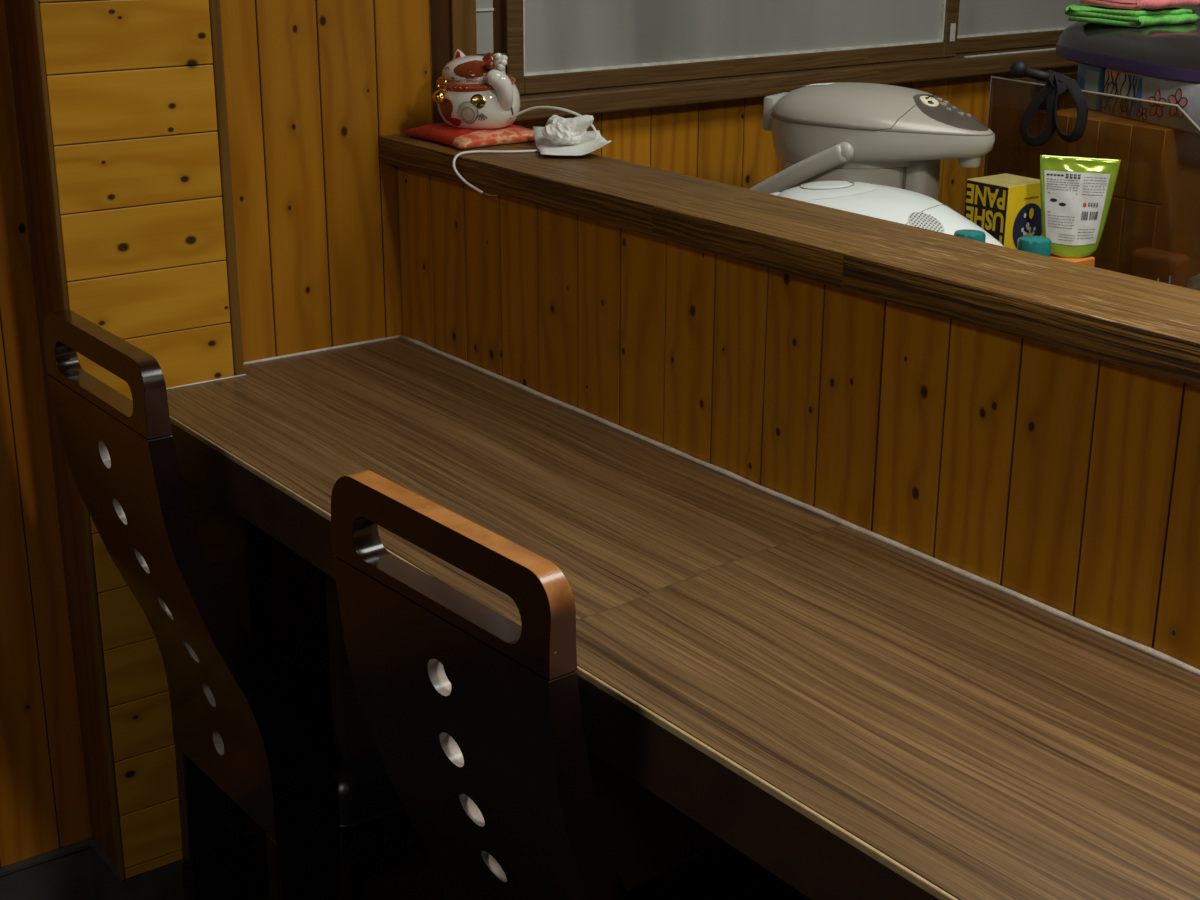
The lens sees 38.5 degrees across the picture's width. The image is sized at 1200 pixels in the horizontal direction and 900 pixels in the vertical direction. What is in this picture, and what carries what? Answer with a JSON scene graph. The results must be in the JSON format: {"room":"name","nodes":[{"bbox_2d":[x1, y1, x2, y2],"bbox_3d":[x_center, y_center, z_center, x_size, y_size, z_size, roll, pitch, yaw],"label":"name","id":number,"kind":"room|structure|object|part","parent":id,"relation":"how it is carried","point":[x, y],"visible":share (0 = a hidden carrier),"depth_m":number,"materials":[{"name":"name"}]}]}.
{"room":"restaurant","nodes":[
{"label":"restaurant","id":0,"kind":"room"},
{"bbox_2d":[0,0,91,866],"bbox_3d":[-1.774,-0.319,1.307,2.622,2.340,0.050,-13,23,-34],"label":"wall","id":1,"kind":"structure","parent":0,"point":[44,804],"depth_m":2.25,"materials":[{"name":"orange wood"}]},
{"bbox_2d":[39,0,263,878],"bbox_3d":[-0.588,-0.520,2.051,0.206,2.434,0.128,-13,23,-34],"label":"wall","id":2,"kind":"structure","parent":0,"point":[131,93],"depth_m":2.09,"materials":[{"name":"brown wood"}]},
{"bbox_2d":[4,0,133,880],"bbox_3d":[-0.666,-0.546,1.982,0.009,2.340,0.126,-13,23,-34],"label":"trim","id":3,"kind":"structure","parent":2,"relation":"attached to","point":[18,13],"depth_m":2.19,"materials":[{"name":"brown wood"}]},
{"bbox_2d":[0,831,268,899],"bbox_3d":[-1.645,0.835,1.693,2.824,0.095,0.127,-13,23,-34],"label":"floor","id":4,"kind":"structure","parent":2,"relation":"attached to","point":[166,882],"depth_m":2.37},
{"bbox_2d":[209,0,268,881],"bbox_3d":[-0.476,-0.530,2.082,0.014,2.434,0.049,-13,23,-34],"label":"trim","id":5,"kind":"structure","parent":2,"relation":"attached to","point":[214,5],"depth_m":2.15,"materials":[{"name":"brown wood"}]},
{"bbox_2d":[0,838,341,899],"bbox_3d":[0.881,1.107,1.179,6.400,0.060,4.500,-13,23,-34],"label":"floor","id":6,"kind":"structure","parent":0,"point":[264,895],"depth_m":2.44,"materials":[{"name":"black"}]},
{"bbox_2d":[44,309,416,899],"bbox_3d":[-0.354,0.253,2.163,0.515,0.903,0.302,-13,23,-34],"label":"dining chair","id":7,"kind":"object","parent":6,"relation":"on","point":[247,742],"visible":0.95,"depth_m":2.02,"materials":[{"name":"black paint"}]},
{"bbox_3d":[-0.547,-0.090,1.891,0.027,0.080,0.297,-13,23,-34],"label":"rail","id":8,"kind":"part","parent":7,"relation":"part of","materials":[{"name":"black paint"}]},
{"bbox_3d":[-0.481,0.179,2.037,0.195,0.522,0.295,-13,23,-34],"label":"panel","id":9,"kind":"part","parent":7,"relation":"part of","materials":[{"name":"black paint"}]},
{"bbox_3d":[-0.519,0.522,2.302,0.088,0.300,0.030,-13,23,-34],"label":"leg","id":10,"kind":"part","parent":7,"relation":"part of","materials":[{"name":"black paint"}]},
{"bbox_3d":[-0.361,0.593,2.100,0.088,0.300,0.030,-13,23,-34],"label":"leg","id":11,"kind":"part","parent":7,"relation":"part of","materials":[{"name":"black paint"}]},
{"bbox_2d":[281,673,402,823],"bbox_3d":[-0.278,0.360,2.260,0.320,0.070,0.297,-13,23,-34],"label":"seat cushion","id":12,"kind":"object","parent":7,"relation":"on","point":[359,789],"depth_m":2.10,"materials":[{"name":"black leather"}]},
{"bbox_3d":[-0.279,0.414,2.278,0.307,0.040,0.290,-13,23,-34],"label":"seat frame","id":13,"kind":"part","parent":7,"relation":"part of","materials":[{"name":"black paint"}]},
{"bbox_2d":[331,470,810,899],"bbox_3d":[0.054,0.426,1.656,0.515,0.915,0.334,-15,26,-38],"label":"dining chair","id":14,"kind":"object","parent":6,"relation":"on","point":[489,766],"visible":1,"depth_m":1.39,"materials":[{"name":"black paint"}]},
{"bbox_3d":[-0.123,0.090,1.365,0.027,0.080,0.297,-15,26,-38],"label":"rail","id":15,"kind":"part","parent":14,"relation":"part of","materials":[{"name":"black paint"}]},
{"bbox_3d":[-0.065,0.356,1.520,0.195,0.522,0.295,-15,26,-38],"label":"panel","id":16,"kind":"part","parent":14,"relation":"part of","materials":[{"name":"black paint"}]},
{"bbox_2d":[627,845,810,899],"bbox_3d":[0.125,0.531,1.760,0.320,0.070,0.297,-15,26,-38],"label":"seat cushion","id":17,"kind":"object","parent":14,"relation":"on","point":[723,872],"depth_m":1.84,"materials":[{"name":"black leather"}]},
{"bbox_2d":[166,335,1199,899],"bbox_3d":[0.331,0.582,1.421,0.411,0.769,2.600,-13,23,-34],"label":"countertop","id":18,"kind":"structure","parent":6,"relation":"on","point":[858,713],"depth_m":1.47,"materials":[{"name":"brown wood"}]},
{"bbox_3d":[-0.202,0.330,2.188,0.294,0.742,0.030,-13,23,-34],"label":"support panel","id":19,"kind":"part","parent":18,"relation":"part of","materials":[{"name":"brown wood"}]},
{"bbox_3d":[0.972,0.414,1.929,1.045,0.763,2.495,-13,23,-34],"label":"countertop","id":20,"kind":"structure","parent":6,"relation":"on","visible":0},
{"bbox_2d":[749,82,994,200],"bbox_3d":[0.352,-0.310,2.308,0.352,0.352,0.246,12,22,31],"label":"electric kettle","id":21,"kind":"object","parent":20,"relation":"on","point":[871,133],"visible":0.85,"depth_m":2.19,"materials":[{"name":"plastic"}]},
{"bbox_3d":[0.293,-0.375,2.328,0.209,0.129,0.246,12,22,31],"label":"carry handle","id":22,"kind":"part","parent":21,"relation":"part of","materials":[{"name":"grey plastic"}]},
{"bbox_3d":[0.373,-0.450,2.246,0.301,0.048,0.212,12,22,31],"label":"lid","id":23,"kind":"part","parent":21,"relation":"part of","materials":[{"name":"beige plastic"}]},
{"bbox_3d":[0.450,-0.432,2.198,0.100,0.038,0.091,12,22,31],"label":"control panel","id":24,"kind":"part","parent":21,"relation":"part of","materials":[{"name":"grey plastic"}]},
{"bbox_3d":[0.474,-0.376,2.201,0.030,0.024,0.030,12,22,31],"label":"spout","id":25,"kind":"part","parent":21,"relation":"part of","materials":[{"name":"grey plastic"}]},
{"bbox_2d":[771,181,1003,246],"bbox_3d":[0.321,-0.168,2.012,0.317,0.275,0.215,14,23,35],"label":"rice cooker","id":26,"kind":"object","parent":20,"relation":"on","point":[893,204],"visible":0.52,"depth_m":1.94,"materials":[{"name":"white plastic"}]},
{"bbox_3d":[0.264,-0.302,2.012,0.116,0.018,0.140,14,23,35],"label":"lid plate","id":27,"kind":"part","parent":26,"relation":"part of","materials":[{"name":"white plastic"}]},
{"bbox_2d":[908,212,944,232],"bbox_3d":[0.361,-0.249,1.899,0.034,0.022,0.041,-13,23,-34],"label":"vent","id":28,"kind":"object","parent":26,"relation":"attached to","point":[934,221],"depth_m":1.90,"materials":[{"name":"grey plastic"}]},
{"bbox_2d":[954,229,985,241],"bbox_3d":[0.385,-0.101,1.832,0.058,0.267,0.058,-13,23,-34],"label":"sauce bottle","id":29,"kind":"object","parent":20,"relation":"on","point":[977,235],"visible":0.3,"depth_m":1.78,"materials":[{"name":"teal plastic"}]},
{"bbox_2d":[1017,236,1050,256],"bbox_3d":[0.436,-0.083,1.767,0.058,0.275,0.058,-13,23,-34],"label":"sauce bottle","id":30,"kind":"object","parent":20,"relation":"on","point":[1040,245],"visible":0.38,"depth_m":1.71,"materials":[{"name":"teal plastic"}]},
{"bbox_2d":[983,76,1199,176],"bbox_3d":[0.785,-0.283,2.220,0.268,0.362,0.530,-13,23,-34],"label":"bin","id":31,"kind":"object","parent":20,"relation":"on","point":[992,77],"visible":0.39,"depth_m":2.16,"materials":[{"name":"clear plastic"}]},
{"bbox_2d":[1010,60,1087,145],"bbox_3d":[0.581,-0.456,2.253,0.085,0.105,0.167,1,19,3],"label":"scissors","id":32,"kind":"object","parent":31,"relation":"hanging from","point":[1050,97],"visible":0.99,"depth_m":2.21,"materials":[{"name":"black plastic"}]},
{"bbox_2d":[1034,108,1199,278],"bbox_3d":[0.731,-0.299,2.330,0.212,0.311,0.200,-13,23,-34],"label":"cabinet","id":33,"kind":"object","parent":31,"relation":"in","point":[1155,203],"visible":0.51,"depth_m":2.21,"materials":[{"name":"brown wood"}]},
{"bbox_2d":[1075,63,1105,110],"bbox_3d":[0.689,-0.493,2.323,0.070,0.060,0.054,-6,20,-19],"label":"carton","id":34,"kind":"object","parent":33,"relation":"on","point":[1089,77],"visible":0.36,"depth_m":2.30,"materials":[{"name":"blue cardboard"}]},
{"bbox_3d":[0.659,-0.484,2.304,0.001,0.050,0.030,-6,20,-19],"label":"pale panel","id":35,"kind":"part","parent":34,"relation":"part of","materials":[{"name":"grey cardboard"}]},
{"bbox_2d":[1101,68,1199,133],"bbox_3d":[0.749,-0.448,2.194,0.098,0.061,0.224,-6,20,-19],"label":"storage box","id":36,"kind":"object","parent":33,"relation":"on","point":[1186,95],"visible":0.91,"depth_m":2.18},
{"bbox_2d":[1105,70,1119,80],"bbox_3d":[0.673,-0.492,2.255,0.001,0.010,0.030,-6,20,-19],"label":"print","id":37,"kind":"object","parent":36,"relation":"on","point":[1114,74],"depth_m":2.25},
{"bbox_2d":[1055,20,1199,82],"bbox_3d":[0.782,-0.530,2.257,0.239,0.052,0.419,-6,20,-19],"label":"lid","id":38,"kind":"object","parent":36,"relation":"on","point":[1172,52],"visible":0.8,"depth_m":2.20,"materials":[{"name":"grey plastic"}]},
{"bbox_2d":[1065,4,1198,26],"bbox_3d":[0.714,-0.586,2.307,0.125,0.021,0.136,-13,23,-34],"label":"folded towel","id":39,"kind":"object","parent":38,"relation":"on","point":[1078,13],"visible":0.91,"depth_m":2.27,"materials":[{"name":"green fabric"}]},
{"bbox_2d":[1080,0,1199,9],"bbox_3d":[0.723,-0.606,2.296,0.122,0.023,0.115,-13,23,-34],"label":"folded towel","id":40,"kind":"object","parent":39,"relation":"on","point":[1122,4],"visible":1,"depth_m":2.25,"materials":[{"name":"pink fabric"}]},
{"bbox_2d":[1126,75,1141,115],"bbox_3d":[0.691,-0.457,2.214,0.005,0.050,0.032,-10,21,-26],"label":"print","id":41,"kind":"object","parent":36,"relation":"attached to","point":[1139,90],"depth_m":2.21},
{"bbox_2d":[1101,71,1187,121],"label":"print","id":42,"kind":"object","parent":36,"relation":"attached to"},
{"bbox_2d":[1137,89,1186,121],"bbox_3d":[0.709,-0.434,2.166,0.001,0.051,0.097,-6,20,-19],"label":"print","id":43,"kind":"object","parent":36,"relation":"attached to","point":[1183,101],"depth_m":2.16},
{"bbox_2d":[1129,247,1189,287],"bbox_3d":[0.704,-0.172,2.184,0.036,0.165,0.072,-13,23,-34],"label":"package","id":44,"kind":"object","parent":31,"relation":"in","point":[1146,262],"visible":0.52,"depth_m":2.14},
{"bbox_2d":[1187,273,1199,290],"bbox_3d":[0.819,-0.155,2.161,0.095,0.149,0.222,-13,23,-34],"label":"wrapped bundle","id":45,"kind":"object","parent":31,"relation":"in","point":[1193,282],"visible":0.07,"depth_m":2.19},
{"bbox_2d":[1156,275,1171,283],"bbox_3d":[0.560,-0.156,2.155,0.121,0.162,0.265,-13,23,-34],"label":"wire rack","id":46,"kind":"object","parent":20,"relation":"on","point":[1169,276],"visible":0.02,"depth_m":2.06,"materials":[{"name":"silver metal"}]},
{"bbox_2d":[964,173,1041,248],"bbox_3d":[0.513,-0.236,2.201,0.075,0.222,0.070,-13,23,-34],"label":"carton","id":47,"kind":"object","parent":46,"relation":"on","point":[1007,207],"visible":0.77,"depth_m":2.15,"materials":[{"name":"yellow cardboard"}]},
{"bbox_2d":[1018,213,1035,238],"bbox_3d":[0.538,-0.277,2.161,0.032,0.045,0.001,-13,23,-34],"label":"print","id":48,"kind":"object","parent":47,"relation":"attached to","point":[1026,221],"depth_m":2.16},
{"bbox_2d":[1050,254,1094,266],"bbox_3d":[0.570,-0.174,2.147,0.054,0.141,0.064,-13,23,-34],"label":"carton","id":49,"kind":"object","parent":46,"relation":"on","point":[1088,260],"visible":0.12,"depth_m":2.11,"materials":[{"name":"orange cardboard"}]},
{"bbox_2d":[1040,155,1120,257],"bbox_3d":[0.585,-0.299,2.104,0.098,0.121,0.035,1,19,3],"label":"pouch","id":50,"kind":"object","parent":49,"relation":"on","point":[1076,192],"visible":0.98,"depth_m":2.10,"materials":[{"name":"green plastic"}]},
{"bbox_2d":[1050,198,1065,205],"bbox_3d":[0.561,-0.303,2.101,0.020,0.009,0.001,7,20,19],"label":"print","id":51,"kind":"object","parent":50,"relation":"on","point":[1053,201],"depth_m":2.10,"materials":[{"name":"black"}]},
{"bbox_2d":[1048,215,1074,228],"bbox_3d":[0.565,-0.280,2.103,0.032,0.015,0.004,5,20,15],"label":"print","id":52,"kind":"object","parent":50,"relation":"attached to","point":[1054,221],"depth_m":2.10,"materials":[{"name":"grey"}]},
{"bbox_2d":[1047,178,1079,190],"bbox_3d":[0.566,-0.324,2.096,0.040,0.014,0.004,3,19,8],"label":"print","id":53,"kind":"object","parent":50,"relation":"on","point":[1053,184],"depth_m":2.10,"materials":[{"name":"grey"}]},
{"bbox_3d":[0.582,-0.296,2.099,0.080,0.088,0.022,1,19,3],"label":"text panel","id":54,"kind":"part","parent":50,"relation":"part of","materials":[{"name":"white plastic"}]},
{"bbox_2d":[1078,229,1094,238],"bbox_3d":[0.596,-0.265,2.104,0.023,0.012,0.003,-3,19,-10],"label":"print","id":55,"kind":"object","parent":50,"relation":"attached to","point":[1082,233],"depth_m":2.10,"materials":[{"name":"grey"}]},
{"bbox_2d":[1082,177,1105,195],"bbox_3d":[0.604,-0.322,2.095,0.029,0.022,0.005,1,19,2],"label":"print","id":56,"kind":"object","parent":50,"relation":"on","point":[1091,186],"depth_m":2.10,"materials":[{"name":"grey"}]},
{"bbox_2d":[220,0,432,686],"bbox_3d":[-0.370,-0.575,2.214,0.322,2.434,0.050,-13,23,-34],"label":"wall","id":57,"kind":"structure","parent":0,"point":[312,87],"depth_m":2.27,"materials":[{"name":"brown wood"}]},
{"bbox_2d":[476,0,493,53],"bbox_3d":[-0.159,-0.887,2.247,0.034,0.722,0.007,-13,23,-34],"label":"window","id":58,"kind":"structure","parent":57,"relation":"in","point":[484,8],"depth_m":2.35,"materials":[{"name":"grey glass"}]},
{"bbox_2d":[477,52,505,71],"bbox_3d":[-0.168,-0.525,2.398,0.052,0.060,0.058,-13,23,-34],"label":"trim","id":59,"kind":"structure","parent":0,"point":[493,53],"depth_m":2.38,"materials":[{"name":"brown wood"}]},
{"bbox_2d":[493,0,501,51],"bbox_3d":[-0.155,-0.900,2.283,0.019,0.722,0.046,-13,23,-34],"label":"trim","id":60,"kind":"structure","parent":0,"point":[497,4],"depth_m":2.37,"materials":[{"name":"brown wood"}]},
{"bbox_2d":[430,0,1078,215],"bbox_3d":[0.973,-0.898,3.171,3.040,2.434,0.128,-13,23,-34],"label":"wall","id":61,"kind":"structure","parent":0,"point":[726,141],"depth_m":2.67,"materials":[{"name":"orange wood"}]},
{"bbox_2d":[502,0,959,94],"bbox_3d":[0.234,-0.954,2.539,0.914,0.782,0.029,-13,23,-34],"label":"window","id":62,"kind":"structure","parent":61,"relation":"on","point":[549,46],"depth_m":2.59,"materials":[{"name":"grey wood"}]},
{"bbox_3d":[0.231,-0.953,2.540,0.862,0.736,0.005,-13,23,-34],"label":"pane","id":63,"kind":"part","parent":62,"relation":"part of","materials":[{"name":"clear glass"}]},
{"bbox_3d":[0.595,-0.704,2.893,0.012,0.030,0.003,-13,23,-34],"label":"latch plate","id":64,"kind":"part","parent":62,"relation":"part of","materials":[{"name":"silver metal"}]},
{"bbox_2d":[956,0,1199,57],"bbox_3d":[1.352,-1.222,3.334,1.925,0.783,0.073,-13,23,-34],"label":"window","id":65,"kind":"structure","parent":61,"relation":"on","point":[983,25],"depth_m":3.03,"materials":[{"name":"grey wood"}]},
{"bbox_3d":[0.936,-1.134,3.069,0.925,0.782,0.026,-13,23,-34],"label":"frame","id":66,"kind":"part","parent":65,"relation":"part of","materials":[{"name":"brown wood"}]},
{"bbox_3d":[0.936,-1.132,3.070,0.871,0.736,0.005,-13,23,-34],"label":"pane","id":67,"kind":"part","parent":65,"relation":"part of","materials":[{"name":"clear glass"}]},
{"bbox_2d":[397,166,1199,669],"bbox_3d":[0.537,0.420,1.526,0.100,1.010,2.600,-13,23,-34],"label":"wall partition","id":68,"kind":"structure","parent":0,"point":[1068,482],"depth_m":1.69,"materials":[{"name":"orange wood"}]},
{"bbox_2d":[586,748,728,891],"bbox_3d":[0.494,0.557,1.540,0.004,0.740,2.598,-13,23,-34],"label":"wall","id":69,"kind":"structure","parent":68,"relation":"attached to","point":[647,837],"depth_m":2.14,"materials":[{"name":"brown wood"}]},
{"bbox_2d":[379,133,1199,386],"bbox_3d":[0.537,-0.074,1.355,0.149,0.035,2.600,-13,23,-34],"label":"ledge","id":70,"kind":"object","parent":68,"relation":"on","point":[1138,323],"visible":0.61,"depth_m":1.66,"materials":[{"name":"brown wood"}]},
{"bbox_2d":[401,123,534,149],"bbox_3d":[-0.165,-0.420,2.265,0.140,0.020,0.150,-13,23,-34],"label":"cushion","id":71,"kind":"object","parent":70,"relation":"on","point":[442,133],"visible":0.8,"depth_m":2.22,"materials":[{"name":"red fabric"}]},
{"bbox_2d":[432,49,520,129],"bbox_3d":[-0.159,-0.475,2.248,0.112,0.099,0.110,4,19,10],"label":"cat figurine","id":72,"kind":"object","parent":71,"relation":"on","point":[476,92],"visible":1,"depth_m":2.21,"materials":[{"name":"white ceramic"}]},
{"bbox_2d":[459,102,478,124],"bbox_3d":[-0.168,-0.433,2.211,0.027,0.030,0.008,5,20,14],"label":"print","id":73,"kind":"object","parent":72,"relation":"attached to","point":[468,111],"depth_m":2.21,"materials":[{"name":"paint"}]},
{"bbox_2d":[452,106,597,195],"bbox_3d":[-0.106,-0.381,2.161,0.116,0.089,0.180,17,25,40],"label":"power cord","id":74,"kind":"object","parent":70,"relation":"on","point":[536,107],"visible":0.84,"depth_m":2.16,"materials":[{"name":"white plastic"}]},
{"bbox_2d":[533,126,610,155],"bbox_3d":[-0.036,-0.392,2.171,0.086,0.019,0.133,-2,19,-6],"label":"dish","id":75,"kind":"object","parent":70,"relation":"on","point":[587,144],"visible":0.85,"depth_m":2.16,"materials":[{"name":"white ceramic"}]},
{"bbox_2d":[542,115,593,144],"bbox_3d":[-0.046,-0.406,2.173,0.056,0.039,0.064,-13,23,-34],"label":"crumpled tissue","id":76,"kind":"object","parent":75,"relation":"on","point":[559,130],"visible":1,"depth_m":2.16,"materials":[{"name":"white paper"}]}
]}

